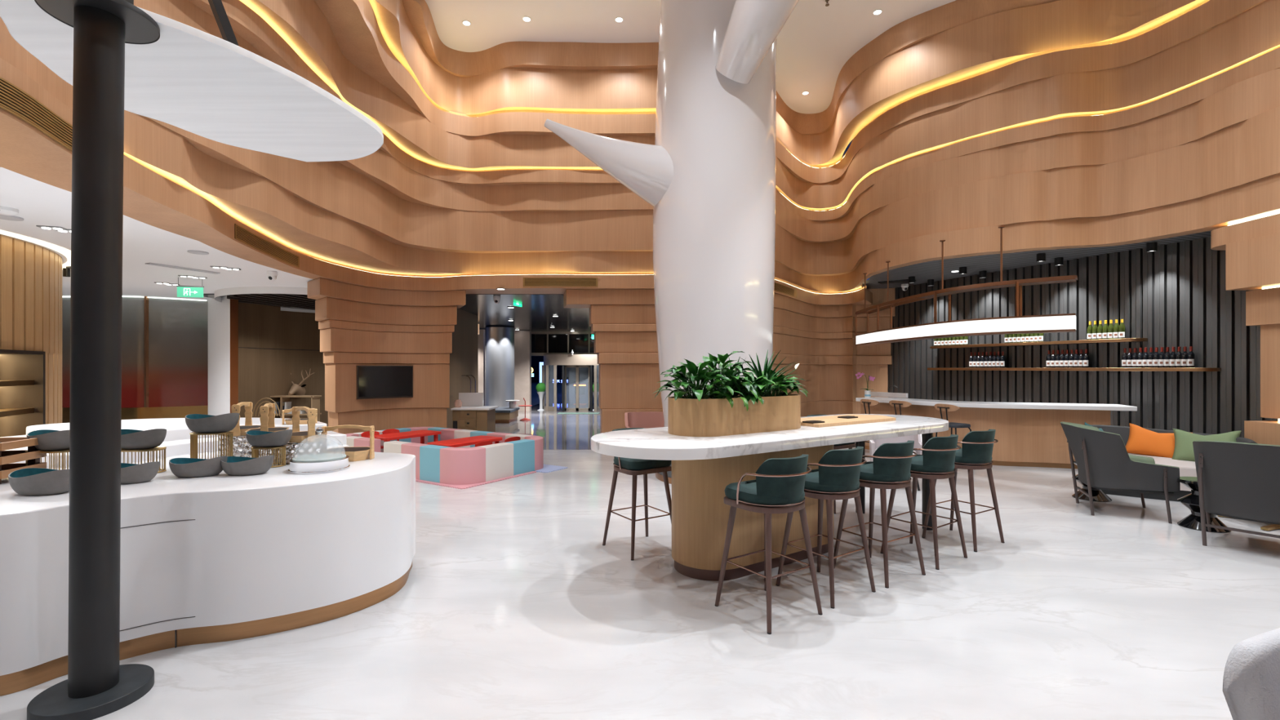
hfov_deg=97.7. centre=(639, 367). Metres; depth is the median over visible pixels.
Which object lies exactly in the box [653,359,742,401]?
peace lily
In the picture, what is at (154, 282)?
recessed light
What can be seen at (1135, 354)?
wine bottle
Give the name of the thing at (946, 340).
wine bottle
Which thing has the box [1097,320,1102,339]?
wine bottle
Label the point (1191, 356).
wine bottle
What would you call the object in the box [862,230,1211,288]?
ceiling
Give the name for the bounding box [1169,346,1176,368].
wine bottle
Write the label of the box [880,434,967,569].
bar stool
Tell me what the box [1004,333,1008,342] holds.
wine bottle
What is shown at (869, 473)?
seat cushion
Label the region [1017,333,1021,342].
wine bottle
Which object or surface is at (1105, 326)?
wine bottle
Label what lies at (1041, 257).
light
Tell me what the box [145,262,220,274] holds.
linear air slot
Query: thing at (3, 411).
shelf
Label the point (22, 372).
display niche
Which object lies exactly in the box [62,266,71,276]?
track light
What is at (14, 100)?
air vent
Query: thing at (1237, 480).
armchair
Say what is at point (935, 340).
wine bottle
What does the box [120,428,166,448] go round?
serving bowl
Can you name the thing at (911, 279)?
light
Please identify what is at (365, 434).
chair
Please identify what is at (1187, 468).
curved sofa
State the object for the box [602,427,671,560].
bar stool
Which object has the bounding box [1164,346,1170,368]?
wine bottle
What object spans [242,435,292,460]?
drum
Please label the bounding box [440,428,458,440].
block
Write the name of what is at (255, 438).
serving bowl
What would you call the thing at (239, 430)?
bamboo tray
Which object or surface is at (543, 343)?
window
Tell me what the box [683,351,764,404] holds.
peace lily
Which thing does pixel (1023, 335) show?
wine bottle
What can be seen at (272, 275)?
dome camera
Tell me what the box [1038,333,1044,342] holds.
wine bottle
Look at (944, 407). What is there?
bar stool
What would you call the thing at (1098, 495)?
side table
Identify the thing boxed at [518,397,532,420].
side table
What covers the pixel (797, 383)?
peace lily
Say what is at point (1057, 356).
wine bottle
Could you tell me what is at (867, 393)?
potted orchid
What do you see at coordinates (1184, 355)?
wine bottle
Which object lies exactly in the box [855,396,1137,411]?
countertop
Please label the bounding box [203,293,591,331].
ceiling
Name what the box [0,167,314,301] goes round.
ceiling
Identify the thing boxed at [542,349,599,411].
door
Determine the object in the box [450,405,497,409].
countertop
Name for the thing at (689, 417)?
planter box
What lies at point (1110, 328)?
wine bottle
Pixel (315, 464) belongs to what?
cake stand
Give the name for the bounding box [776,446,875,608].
bar stool
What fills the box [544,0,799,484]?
column
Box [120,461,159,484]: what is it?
serving bowl
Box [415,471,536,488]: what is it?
play mat
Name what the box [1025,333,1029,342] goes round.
wine bottle
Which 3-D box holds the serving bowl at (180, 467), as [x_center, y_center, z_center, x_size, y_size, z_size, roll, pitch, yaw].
[-2.816,0.628,3.571,0.316,0.124,0.200,0,0,-14]
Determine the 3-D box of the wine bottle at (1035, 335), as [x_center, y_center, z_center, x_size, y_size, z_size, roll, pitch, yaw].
[7.066,-0.609,9.970,0.082,0.308,0.080,0,0,-39]
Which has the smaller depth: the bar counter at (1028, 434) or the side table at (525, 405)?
the bar counter at (1028, 434)
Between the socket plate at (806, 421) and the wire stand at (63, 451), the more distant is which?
the socket plate at (806, 421)
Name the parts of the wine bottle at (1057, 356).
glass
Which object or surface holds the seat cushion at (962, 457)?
on the bar stool at (975, 452)
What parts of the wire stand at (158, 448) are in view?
plate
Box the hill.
[531,355,598,382]
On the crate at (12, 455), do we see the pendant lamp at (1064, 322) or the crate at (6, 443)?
the crate at (6, 443)
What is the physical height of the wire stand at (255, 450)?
0.140 m
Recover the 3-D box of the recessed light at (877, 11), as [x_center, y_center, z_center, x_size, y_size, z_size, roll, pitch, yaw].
[3.856,-5.771,9.084,0.150,0.010,0.150,0,0,0]
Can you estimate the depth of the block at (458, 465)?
7.39 m
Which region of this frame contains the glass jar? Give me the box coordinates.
[453,399,462,407]
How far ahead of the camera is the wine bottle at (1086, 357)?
9.23 m
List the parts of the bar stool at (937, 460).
leg, leg, seat frame, seat trim, leg, arm rail, backrest, leg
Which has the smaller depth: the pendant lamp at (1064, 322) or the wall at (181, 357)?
the pendant lamp at (1064, 322)
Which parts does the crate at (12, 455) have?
corner post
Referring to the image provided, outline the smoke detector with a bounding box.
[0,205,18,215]
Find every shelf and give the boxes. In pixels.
[0,379,34,386]
[0,408,34,417]
[916,279,1075,298]
[927,368,1221,371]
[930,337,1147,348]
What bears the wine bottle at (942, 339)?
on the wall shelf at (1124, 340)
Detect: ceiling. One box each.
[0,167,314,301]
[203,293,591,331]
[424,0,955,157]
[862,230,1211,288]
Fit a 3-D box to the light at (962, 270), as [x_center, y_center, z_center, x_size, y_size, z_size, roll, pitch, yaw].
[5.953,-1.788,10.312,0.124,0.125,0.124,0,0,0]
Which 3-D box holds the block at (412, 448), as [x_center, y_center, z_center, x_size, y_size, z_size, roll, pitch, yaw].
[-3.150,1.307,7.876,0.410,0.460,0.190,0,0,32]
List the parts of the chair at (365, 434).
backrest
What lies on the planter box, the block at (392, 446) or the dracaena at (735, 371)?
the dracaena at (735, 371)
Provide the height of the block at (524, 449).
0.460 m
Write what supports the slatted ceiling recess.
attached to the ceiling at (38, 202)
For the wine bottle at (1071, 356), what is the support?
on the wall shelf at (940, 369)
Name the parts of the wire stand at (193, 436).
flat post, plate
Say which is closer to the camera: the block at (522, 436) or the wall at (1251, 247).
the wall at (1251, 247)
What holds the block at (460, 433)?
on the play mat at (547, 468)
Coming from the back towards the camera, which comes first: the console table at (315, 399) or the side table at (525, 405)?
the side table at (525, 405)
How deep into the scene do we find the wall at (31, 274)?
6.76 m
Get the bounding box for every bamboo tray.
[222,401,260,435]
[244,403,288,432]
[281,408,317,424]
[288,406,327,442]
[321,424,374,461]
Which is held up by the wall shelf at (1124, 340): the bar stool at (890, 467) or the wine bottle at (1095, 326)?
the wine bottle at (1095, 326)
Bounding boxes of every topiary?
[535,382,546,410]
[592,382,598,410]
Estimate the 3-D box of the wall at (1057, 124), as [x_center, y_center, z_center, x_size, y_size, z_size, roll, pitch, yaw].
[1.384,-3.573,4.154,14.010,4.446,18.138,0,0,-14]
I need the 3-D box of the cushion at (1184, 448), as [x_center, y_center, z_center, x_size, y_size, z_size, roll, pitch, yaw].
[6.789,0.950,6.724,0.230,0.435,0.614,0,0,-35]
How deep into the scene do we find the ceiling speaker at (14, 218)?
5.53 m
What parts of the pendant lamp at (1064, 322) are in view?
post, suspension rod, post, post, suspension rod, post, post, suspension rod, post, rail, rail, suspension rod, post, post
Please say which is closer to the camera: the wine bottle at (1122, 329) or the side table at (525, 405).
the wine bottle at (1122, 329)
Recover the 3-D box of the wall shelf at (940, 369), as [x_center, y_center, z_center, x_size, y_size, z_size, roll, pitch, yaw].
[7.115,0.027,9.859,0.240,0.050,4.547,0,0,-23]
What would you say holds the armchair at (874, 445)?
on the floor
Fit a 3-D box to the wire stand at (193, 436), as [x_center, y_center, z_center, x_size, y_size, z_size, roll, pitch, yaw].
[-2.930,0.565,3.830,0.250,0.250,0.160,0,0,-6]
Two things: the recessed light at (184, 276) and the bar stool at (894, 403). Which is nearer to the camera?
the recessed light at (184, 276)
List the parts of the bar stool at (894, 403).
backrest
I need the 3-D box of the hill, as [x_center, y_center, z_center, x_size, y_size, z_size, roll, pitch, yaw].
[-5.000,-0.150,61.000,50.000,3.400,2.000,0,0,0]
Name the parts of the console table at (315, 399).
shelf, shelf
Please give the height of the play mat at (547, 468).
0.012 m
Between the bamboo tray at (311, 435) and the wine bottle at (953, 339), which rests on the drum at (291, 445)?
the bamboo tray at (311, 435)
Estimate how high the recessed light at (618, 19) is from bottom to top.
0.010 m
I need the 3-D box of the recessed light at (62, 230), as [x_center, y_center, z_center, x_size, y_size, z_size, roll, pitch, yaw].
[-6.191,-1.480,6.056,0.200,0.020,0.100,0,0,-17]
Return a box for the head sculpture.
[288,368,313,395]
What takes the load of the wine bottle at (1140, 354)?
on the wall shelf at (940, 369)
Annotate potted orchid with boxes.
[855,372,875,397]
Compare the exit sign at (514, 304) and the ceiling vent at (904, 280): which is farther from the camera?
the exit sign at (514, 304)
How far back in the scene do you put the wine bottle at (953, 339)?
11.42 m
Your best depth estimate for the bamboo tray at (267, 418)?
4.24 m
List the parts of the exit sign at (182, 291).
rail, panel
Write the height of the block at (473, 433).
0.460 m
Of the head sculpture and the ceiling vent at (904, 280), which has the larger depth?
the head sculpture
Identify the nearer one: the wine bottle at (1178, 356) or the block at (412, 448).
the block at (412, 448)
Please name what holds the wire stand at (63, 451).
on the counter at (222, 557)
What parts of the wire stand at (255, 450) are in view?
flat post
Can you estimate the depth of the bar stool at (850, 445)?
6.07 m
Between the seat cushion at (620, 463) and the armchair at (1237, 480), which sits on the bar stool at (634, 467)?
the seat cushion at (620, 463)
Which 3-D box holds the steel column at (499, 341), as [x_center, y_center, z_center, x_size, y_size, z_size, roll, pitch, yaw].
[-4.658,0.115,18.600,0.980,2.870,0.980,0,0,0]
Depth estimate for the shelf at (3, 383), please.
6.60 m
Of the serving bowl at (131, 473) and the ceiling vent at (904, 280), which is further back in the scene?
the ceiling vent at (904, 280)
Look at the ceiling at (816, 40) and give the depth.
9.50 m
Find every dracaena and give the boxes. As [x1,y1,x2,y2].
[714,355,745,398]
[738,350,795,391]
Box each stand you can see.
[25,448,69,470]
[120,446,166,472]
[189,431,233,458]
[251,444,286,467]
[288,426,350,474]
[505,400,519,408]
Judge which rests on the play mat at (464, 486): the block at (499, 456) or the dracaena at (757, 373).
the block at (499, 456)
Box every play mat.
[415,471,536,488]
[534,464,568,472]
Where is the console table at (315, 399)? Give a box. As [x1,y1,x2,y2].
[270,395,321,422]
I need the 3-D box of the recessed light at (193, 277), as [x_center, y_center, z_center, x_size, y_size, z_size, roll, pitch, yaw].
[-7.249,-1.480,9.192,0.200,0.020,0.100,0,0,-17]
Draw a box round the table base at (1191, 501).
[1177,476,1231,533]
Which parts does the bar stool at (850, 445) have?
backrest, leg, seat frame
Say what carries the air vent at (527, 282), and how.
in the wall at (1057, 124)
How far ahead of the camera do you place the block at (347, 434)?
9.05 m
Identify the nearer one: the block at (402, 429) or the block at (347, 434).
the block at (347, 434)
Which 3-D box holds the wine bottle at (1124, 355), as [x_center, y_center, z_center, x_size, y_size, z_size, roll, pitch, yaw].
[7.587,-0.152,8.754,0.078,0.308,0.076,0,0,-36]
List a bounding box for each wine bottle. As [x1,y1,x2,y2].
[933,338,937,346]
[937,337,941,346]
[941,337,944,346]
[944,337,948,345]
[948,337,951,345]
[951,337,955,345]
[955,336,959,345]
[960,336,963,345]
[963,336,968,344]
[968,352,973,368]
[973,351,977,368]
[976,351,980,368]
[980,351,984,368]
[984,351,988,368]
[988,351,992,368]
[991,351,996,368]
[995,351,1000,368]
[1000,351,1004,368]
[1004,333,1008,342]
[1008,333,1013,342]
[1012,333,1017,342]
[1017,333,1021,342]
[1021,333,1025,342]
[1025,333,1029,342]
[1029,333,1033,342]
[1033,333,1038,342]
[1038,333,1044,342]
[1046,350,1050,368]
[1050,350,1055,368]
[1054,350,1059,368]
[1059,350,1064,368]
[1064,349,1069,368]
[1068,349,1074,368]
[1073,349,1079,368]
[1078,349,1083,368]
[1083,349,1088,368]
[1087,321,1092,339]
[1092,320,1097,339]
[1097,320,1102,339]
[1102,320,1108,338]
[1107,320,1113,338]
[1113,319,1119,338]
[1118,319,1125,338]
[1121,347,1127,368]
[1126,347,1132,368]
[1132,347,1137,368]
[1137,347,1142,368]
[1142,347,1148,368]
[1147,347,1153,368]
[1153,346,1159,368]
[1158,346,1164,368]
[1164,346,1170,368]
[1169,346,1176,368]
[1175,346,1182,368]
[1181,346,1187,368]
[1186,346,1195,368]
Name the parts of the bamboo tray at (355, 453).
handle post, handle post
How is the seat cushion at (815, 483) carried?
on the bar stool at (837, 477)
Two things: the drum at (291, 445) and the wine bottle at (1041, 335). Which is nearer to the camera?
the drum at (291, 445)
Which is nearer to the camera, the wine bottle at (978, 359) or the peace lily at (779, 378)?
the peace lily at (779, 378)
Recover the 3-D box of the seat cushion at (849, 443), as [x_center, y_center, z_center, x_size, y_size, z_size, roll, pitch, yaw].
[2.130,0.789,6.260,0.442,0.098,0.432,0,0,-34]
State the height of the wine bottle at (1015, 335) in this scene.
0.308 m
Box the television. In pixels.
[356,364,413,399]
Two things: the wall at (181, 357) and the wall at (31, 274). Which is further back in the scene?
the wall at (181, 357)
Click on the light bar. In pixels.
(581, 387)
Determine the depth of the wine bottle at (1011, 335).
10.35 m
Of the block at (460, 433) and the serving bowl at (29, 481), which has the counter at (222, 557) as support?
the serving bowl at (29, 481)
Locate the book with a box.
[284,401,291,413]
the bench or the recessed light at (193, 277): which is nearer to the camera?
the recessed light at (193, 277)
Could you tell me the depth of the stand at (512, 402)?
16.32 m
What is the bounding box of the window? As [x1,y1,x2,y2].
[531,331,597,355]
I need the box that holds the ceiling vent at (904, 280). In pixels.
[878,279,915,284]
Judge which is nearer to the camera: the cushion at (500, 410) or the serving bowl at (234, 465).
the serving bowl at (234, 465)
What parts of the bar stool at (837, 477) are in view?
leg, leg, leg, seat frame, seat trim, arm rail, backrest, leg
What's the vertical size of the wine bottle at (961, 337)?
0.308 m
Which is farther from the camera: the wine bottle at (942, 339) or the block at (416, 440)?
the wine bottle at (942, 339)
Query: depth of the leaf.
4.09 m
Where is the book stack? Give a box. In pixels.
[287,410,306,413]
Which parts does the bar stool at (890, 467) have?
leg, leg, leg, seat frame, seat trim, arm rail, backrest, leg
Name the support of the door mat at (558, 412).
on the floor
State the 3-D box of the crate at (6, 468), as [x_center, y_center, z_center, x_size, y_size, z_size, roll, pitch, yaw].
[-4.100,0.648,3.380,0.642,0.083,0.352,0,0,-11]
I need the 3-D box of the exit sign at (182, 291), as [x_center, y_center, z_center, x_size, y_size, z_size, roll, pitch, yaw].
[-7.451,-1.328,9.270,0.380,0.323,0.024,0,0,-14]
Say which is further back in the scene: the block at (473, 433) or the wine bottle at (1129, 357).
the block at (473, 433)
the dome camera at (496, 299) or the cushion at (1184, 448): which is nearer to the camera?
the cushion at (1184, 448)
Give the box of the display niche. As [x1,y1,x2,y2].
[0,349,45,436]
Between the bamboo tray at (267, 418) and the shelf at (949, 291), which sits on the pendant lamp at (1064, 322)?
the shelf at (949, 291)
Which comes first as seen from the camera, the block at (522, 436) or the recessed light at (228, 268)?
the recessed light at (228, 268)
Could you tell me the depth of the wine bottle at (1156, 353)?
8.37 m
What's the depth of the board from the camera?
29.97 m
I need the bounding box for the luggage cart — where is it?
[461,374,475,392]
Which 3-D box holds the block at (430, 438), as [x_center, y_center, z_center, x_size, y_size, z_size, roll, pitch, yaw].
[-3.599,1.307,9.996,0.340,0.460,0.190,0,0,32]
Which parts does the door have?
post, post, kick rail, post, post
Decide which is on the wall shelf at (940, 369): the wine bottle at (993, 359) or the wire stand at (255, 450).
the wine bottle at (993, 359)
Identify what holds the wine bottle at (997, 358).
on the wall shelf at (940, 369)
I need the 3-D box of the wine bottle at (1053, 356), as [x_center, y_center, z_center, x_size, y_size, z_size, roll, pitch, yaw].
[7.176,-0.152,9.713,0.078,0.308,0.076,0,0,-38]
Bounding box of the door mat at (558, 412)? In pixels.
[557,412,599,413]
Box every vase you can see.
[537,391,545,410]
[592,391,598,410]
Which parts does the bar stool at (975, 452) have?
leg, leg, leg, seat frame, seat trim, arm rail, backrest, leg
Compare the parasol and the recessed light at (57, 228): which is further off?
the recessed light at (57, 228)
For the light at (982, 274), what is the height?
0.125 m
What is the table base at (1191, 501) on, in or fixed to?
on the floor
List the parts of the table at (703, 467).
leg, leg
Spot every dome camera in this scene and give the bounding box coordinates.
[266,271,278,280]
[493,296,500,303]
[901,284,908,290]
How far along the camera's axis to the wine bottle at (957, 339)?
11.34 m
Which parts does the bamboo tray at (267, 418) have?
handle post, handle post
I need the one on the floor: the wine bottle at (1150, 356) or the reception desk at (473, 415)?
the reception desk at (473, 415)
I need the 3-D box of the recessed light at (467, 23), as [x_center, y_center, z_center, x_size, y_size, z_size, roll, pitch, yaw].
[-2.905,-5.771,9.372,0.150,0.010,0.150,0,0,0]
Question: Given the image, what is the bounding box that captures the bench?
[495,407,519,422]
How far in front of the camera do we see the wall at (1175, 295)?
8.90 m
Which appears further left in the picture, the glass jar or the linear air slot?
the linear air slot
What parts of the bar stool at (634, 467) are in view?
leg, arm rail, backrest, leg, seat frame, leg, leg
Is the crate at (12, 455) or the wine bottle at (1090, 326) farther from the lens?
the wine bottle at (1090, 326)
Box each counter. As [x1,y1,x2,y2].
[0,417,415,696]
[855,385,1137,468]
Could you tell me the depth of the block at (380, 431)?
9.46 m
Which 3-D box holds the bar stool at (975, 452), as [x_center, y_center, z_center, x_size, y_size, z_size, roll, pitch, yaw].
[2.907,1.048,5.019,0.495,1.005,0.508,0,0,-32]
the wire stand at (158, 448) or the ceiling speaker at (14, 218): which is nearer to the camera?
the wire stand at (158, 448)
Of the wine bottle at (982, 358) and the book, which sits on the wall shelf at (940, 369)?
the wine bottle at (982, 358)
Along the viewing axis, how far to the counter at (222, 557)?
3.17 m
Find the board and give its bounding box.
[539,362,543,382]
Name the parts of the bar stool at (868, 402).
backrest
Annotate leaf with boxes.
[723,396,748,411]
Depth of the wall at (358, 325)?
10.65 m
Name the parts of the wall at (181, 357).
gradient panel, brass skirting, walnut panel, walnut panel, walnut panel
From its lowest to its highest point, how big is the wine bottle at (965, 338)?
0.308 m
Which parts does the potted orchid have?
pot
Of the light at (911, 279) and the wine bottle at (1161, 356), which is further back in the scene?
the light at (911, 279)
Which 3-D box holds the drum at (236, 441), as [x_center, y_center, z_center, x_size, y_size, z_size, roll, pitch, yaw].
[-3.140,0.606,4.420,0.307,0.169,0.307,0,0,0]
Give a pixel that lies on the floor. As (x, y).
(513, 604)
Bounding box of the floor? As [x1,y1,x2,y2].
[0,404,1279,719]
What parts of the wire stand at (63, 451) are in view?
plate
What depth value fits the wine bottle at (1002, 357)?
10.51 m
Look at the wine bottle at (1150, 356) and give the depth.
8.43 m
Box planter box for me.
[667,393,800,436]
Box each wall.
[0,0,1279,311]
[0,230,71,424]
[62,295,478,428]
[306,277,466,434]
[478,328,531,411]
[563,288,894,433]
[888,236,1278,437]
[1210,213,1279,446]
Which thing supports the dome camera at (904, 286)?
attached to the ceiling at (922, 272)
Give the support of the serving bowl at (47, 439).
on the wire stand at (63, 451)
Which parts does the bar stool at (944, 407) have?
backrest, seat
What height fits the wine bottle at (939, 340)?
0.308 m
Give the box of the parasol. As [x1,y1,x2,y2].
[0,0,383,719]
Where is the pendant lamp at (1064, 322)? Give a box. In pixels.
[854,226,1077,345]
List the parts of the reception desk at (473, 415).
drawer, drawer, drawer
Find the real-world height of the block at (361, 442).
0.460 m
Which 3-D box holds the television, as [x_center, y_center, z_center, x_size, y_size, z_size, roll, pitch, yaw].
[-4.906,0.266,10.664,1.030,0.624,0.364,0,0,-45]
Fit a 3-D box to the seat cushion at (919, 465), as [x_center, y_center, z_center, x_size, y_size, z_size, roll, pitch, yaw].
[2.340,0.789,4.620,0.442,0.098,0.432,0,0,-36]
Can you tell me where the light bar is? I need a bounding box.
[573,384,586,394]
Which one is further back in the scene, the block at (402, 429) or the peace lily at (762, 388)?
the block at (402, 429)
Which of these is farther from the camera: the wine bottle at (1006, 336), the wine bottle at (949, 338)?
the wine bottle at (949, 338)
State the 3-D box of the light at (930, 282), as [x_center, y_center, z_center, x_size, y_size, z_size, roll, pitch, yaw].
[6.114,-1.788,11.769,0.124,0.125,0.124,0,0,0]
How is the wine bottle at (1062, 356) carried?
on the wall shelf at (940, 369)
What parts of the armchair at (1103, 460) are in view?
leg, leg, seat, leg, leg plate, leg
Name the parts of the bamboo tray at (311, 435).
handle post, handle post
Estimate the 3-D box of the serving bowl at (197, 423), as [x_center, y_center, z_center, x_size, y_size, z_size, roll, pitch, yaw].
[-2.925,0.373,3.831,0.332,0.130,0.210,0,0,-6]
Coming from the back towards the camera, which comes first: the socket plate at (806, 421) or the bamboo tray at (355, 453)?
the socket plate at (806, 421)
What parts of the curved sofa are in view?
seat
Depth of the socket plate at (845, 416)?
5.26 m
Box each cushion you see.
[495,407,519,413]
[613,457,671,470]
[724,479,804,506]
[804,468,859,493]
[834,441,855,445]
[859,461,911,483]
[910,454,955,474]
[954,447,992,465]
[1084,422,1102,431]
[1125,422,1192,457]
[1172,428,1241,461]
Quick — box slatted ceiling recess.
[213,286,316,312]
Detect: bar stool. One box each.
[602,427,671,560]
[715,454,822,634]
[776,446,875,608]
[807,414,855,514]
[833,440,925,588]
[860,399,879,442]
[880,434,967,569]
[888,400,911,414]
[921,429,1004,551]
[934,403,971,436]
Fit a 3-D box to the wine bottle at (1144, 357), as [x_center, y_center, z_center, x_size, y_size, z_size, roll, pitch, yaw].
[7.692,-0.152,8.510,0.078,0.308,0.076,0,0,-36]
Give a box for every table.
[368,430,441,444]
[426,435,502,447]
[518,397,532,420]
[591,413,948,581]
[1071,459,1111,502]
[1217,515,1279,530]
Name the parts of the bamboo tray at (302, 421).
handle post, handle post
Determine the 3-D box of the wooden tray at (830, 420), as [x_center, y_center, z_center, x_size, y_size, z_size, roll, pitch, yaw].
[1.890,0.489,5.249,1.250,0.028,0.480,0,0,-34]
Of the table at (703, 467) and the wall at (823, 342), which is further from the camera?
the wall at (823, 342)
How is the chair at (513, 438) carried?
on the play mat at (464, 486)
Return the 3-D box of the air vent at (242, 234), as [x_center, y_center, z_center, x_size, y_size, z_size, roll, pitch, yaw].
[-4.933,-1.588,7.460,0.042,0.174,1.976,0,0,-12]
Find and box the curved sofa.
[1090,424,1257,502]
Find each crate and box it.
[0,436,38,456]
[0,449,46,470]
[0,462,46,484]
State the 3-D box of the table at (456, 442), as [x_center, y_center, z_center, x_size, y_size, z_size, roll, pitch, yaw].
[-2.630,1.315,8.470,0.500,0.445,1.060,0,0,32]
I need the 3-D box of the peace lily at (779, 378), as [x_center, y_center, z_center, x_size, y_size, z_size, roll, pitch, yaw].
[1.059,0.156,4.619,0.556,0.258,0.668,0,0,31]
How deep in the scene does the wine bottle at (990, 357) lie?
10.72 m
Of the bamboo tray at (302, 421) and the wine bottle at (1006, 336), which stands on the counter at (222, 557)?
the bamboo tray at (302, 421)
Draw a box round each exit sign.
[176,277,204,297]
[513,302,522,306]
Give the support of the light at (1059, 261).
attached to the ceiling at (922, 272)
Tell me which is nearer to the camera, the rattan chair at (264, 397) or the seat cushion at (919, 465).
the seat cushion at (919, 465)
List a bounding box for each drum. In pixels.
[219,434,266,457]
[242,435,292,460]
[285,439,327,464]
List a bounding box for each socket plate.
[802,420,824,423]
[837,415,857,418]
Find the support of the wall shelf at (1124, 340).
attached to the wall at (1175, 295)
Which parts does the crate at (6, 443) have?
corner post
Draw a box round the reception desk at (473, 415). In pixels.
[450,392,497,431]
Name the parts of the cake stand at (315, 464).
plate, knob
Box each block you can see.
[346,433,359,436]
[346,435,364,446]
[353,430,384,452]
[353,437,380,452]
[380,427,410,442]
[383,440,410,453]
[400,442,429,479]
[407,426,434,444]
[419,444,450,483]
[427,426,448,442]
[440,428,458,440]
[440,446,485,484]
[453,429,477,447]
[470,431,494,447]
[477,442,513,481]
[486,431,512,444]
[505,433,532,439]
[506,439,534,475]
[524,435,543,470]
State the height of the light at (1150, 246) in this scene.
0.125 m
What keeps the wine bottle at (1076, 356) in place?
on the wall shelf at (940, 369)
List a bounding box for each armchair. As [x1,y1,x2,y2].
[869,434,921,490]
[1060,421,1180,524]
[1192,440,1279,546]
[1222,627,1279,719]
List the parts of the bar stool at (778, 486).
leg, seat frame, leg, leg, seat trim, arm rail, backrest, leg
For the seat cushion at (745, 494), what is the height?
0.098 m
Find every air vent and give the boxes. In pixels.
[0,76,72,151]
[235,223,299,267]
[523,277,597,286]
[774,282,796,297]
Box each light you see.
[35,225,66,230]
[54,229,71,232]
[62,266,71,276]
[154,282,170,284]
[177,275,195,277]
[192,276,207,278]
[209,266,228,268]
[224,267,240,270]
[462,20,471,26]
[522,16,531,22]
[614,16,623,22]
[801,91,808,94]
[872,8,882,15]
[908,275,915,283]
[927,279,933,285]
[959,266,966,274]
[978,271,986,278]
[1036,253,1045,262]
[1054,257,1063,266]
[1146,242,1157,252]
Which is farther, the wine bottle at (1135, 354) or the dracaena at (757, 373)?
the wine bottle at (1135, 354)
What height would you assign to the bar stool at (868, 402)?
0.996 m
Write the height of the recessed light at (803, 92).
0.010 m
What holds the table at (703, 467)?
on the floor
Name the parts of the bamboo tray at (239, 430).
handle post, handle post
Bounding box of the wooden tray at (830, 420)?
[800,413,895,427]
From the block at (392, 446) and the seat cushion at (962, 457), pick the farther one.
the block at (392, 446)
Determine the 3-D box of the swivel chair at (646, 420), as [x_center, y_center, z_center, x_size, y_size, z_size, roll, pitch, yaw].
[0.159,1.175,9.757,0.839,0.750,0.798,0,0,-6]
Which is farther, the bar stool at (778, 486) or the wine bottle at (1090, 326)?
the wine bottle at (1090, 326)
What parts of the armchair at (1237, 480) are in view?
leg plate, leg, leg, seat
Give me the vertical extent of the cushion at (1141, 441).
0.455 m
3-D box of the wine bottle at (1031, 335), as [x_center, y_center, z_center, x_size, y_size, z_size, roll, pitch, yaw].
[7.037,-0.609,10.039,0.082,0.308,0.080,0,0,-39]
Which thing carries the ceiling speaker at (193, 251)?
attached to the ceiling at (38, 202)
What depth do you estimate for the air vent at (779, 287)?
11.46 m
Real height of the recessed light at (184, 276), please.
0.020 m
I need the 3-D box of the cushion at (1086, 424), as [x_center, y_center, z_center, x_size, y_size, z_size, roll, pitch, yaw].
[6.221,0.965,7.628,0.513,0.461,0.188,0,0,-24]
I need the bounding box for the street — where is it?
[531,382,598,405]
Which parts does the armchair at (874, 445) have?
leg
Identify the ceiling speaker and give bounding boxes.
[0,214,23,221]
[186,249,208,254]
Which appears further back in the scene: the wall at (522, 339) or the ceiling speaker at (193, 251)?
the wall at (522, 339)
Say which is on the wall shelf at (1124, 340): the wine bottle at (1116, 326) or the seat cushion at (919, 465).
the wine bottle at (1116, 326)
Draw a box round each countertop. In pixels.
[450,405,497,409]
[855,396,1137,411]
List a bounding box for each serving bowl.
[8,467,69,495]
[26,429,69,450]
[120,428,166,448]
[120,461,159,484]
[168,456,227,477]
[185,413,239,432]
[221,455,274,475]
[245,429,292,447]
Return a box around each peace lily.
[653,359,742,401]
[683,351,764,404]
[723,371,792,406]
[730,370,808,397]
[767,363,807,396]
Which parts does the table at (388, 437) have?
leg, leg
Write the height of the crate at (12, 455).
0.083 m
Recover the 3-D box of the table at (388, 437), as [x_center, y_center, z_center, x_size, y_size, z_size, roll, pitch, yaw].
[-3.880,1.315,9.280,0.500,0.445,1.060,0,0,32]
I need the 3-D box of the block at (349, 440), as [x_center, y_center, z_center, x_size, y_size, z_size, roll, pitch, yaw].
[-4.439,1.307,8.681,0.310,0.460,0.190,0,0,32]
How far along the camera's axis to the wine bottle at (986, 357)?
10.80 m
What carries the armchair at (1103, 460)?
on the floor
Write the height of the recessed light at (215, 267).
0.020 m
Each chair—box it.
[252,397,280,417]
[360,431,383,448]
[382,428,399,441]
[475,440,492,446]
[504,436,520,442]
[624,411,664,428]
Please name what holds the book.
on the console table at (315, 399)
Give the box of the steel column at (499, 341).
[484,327,514,407]

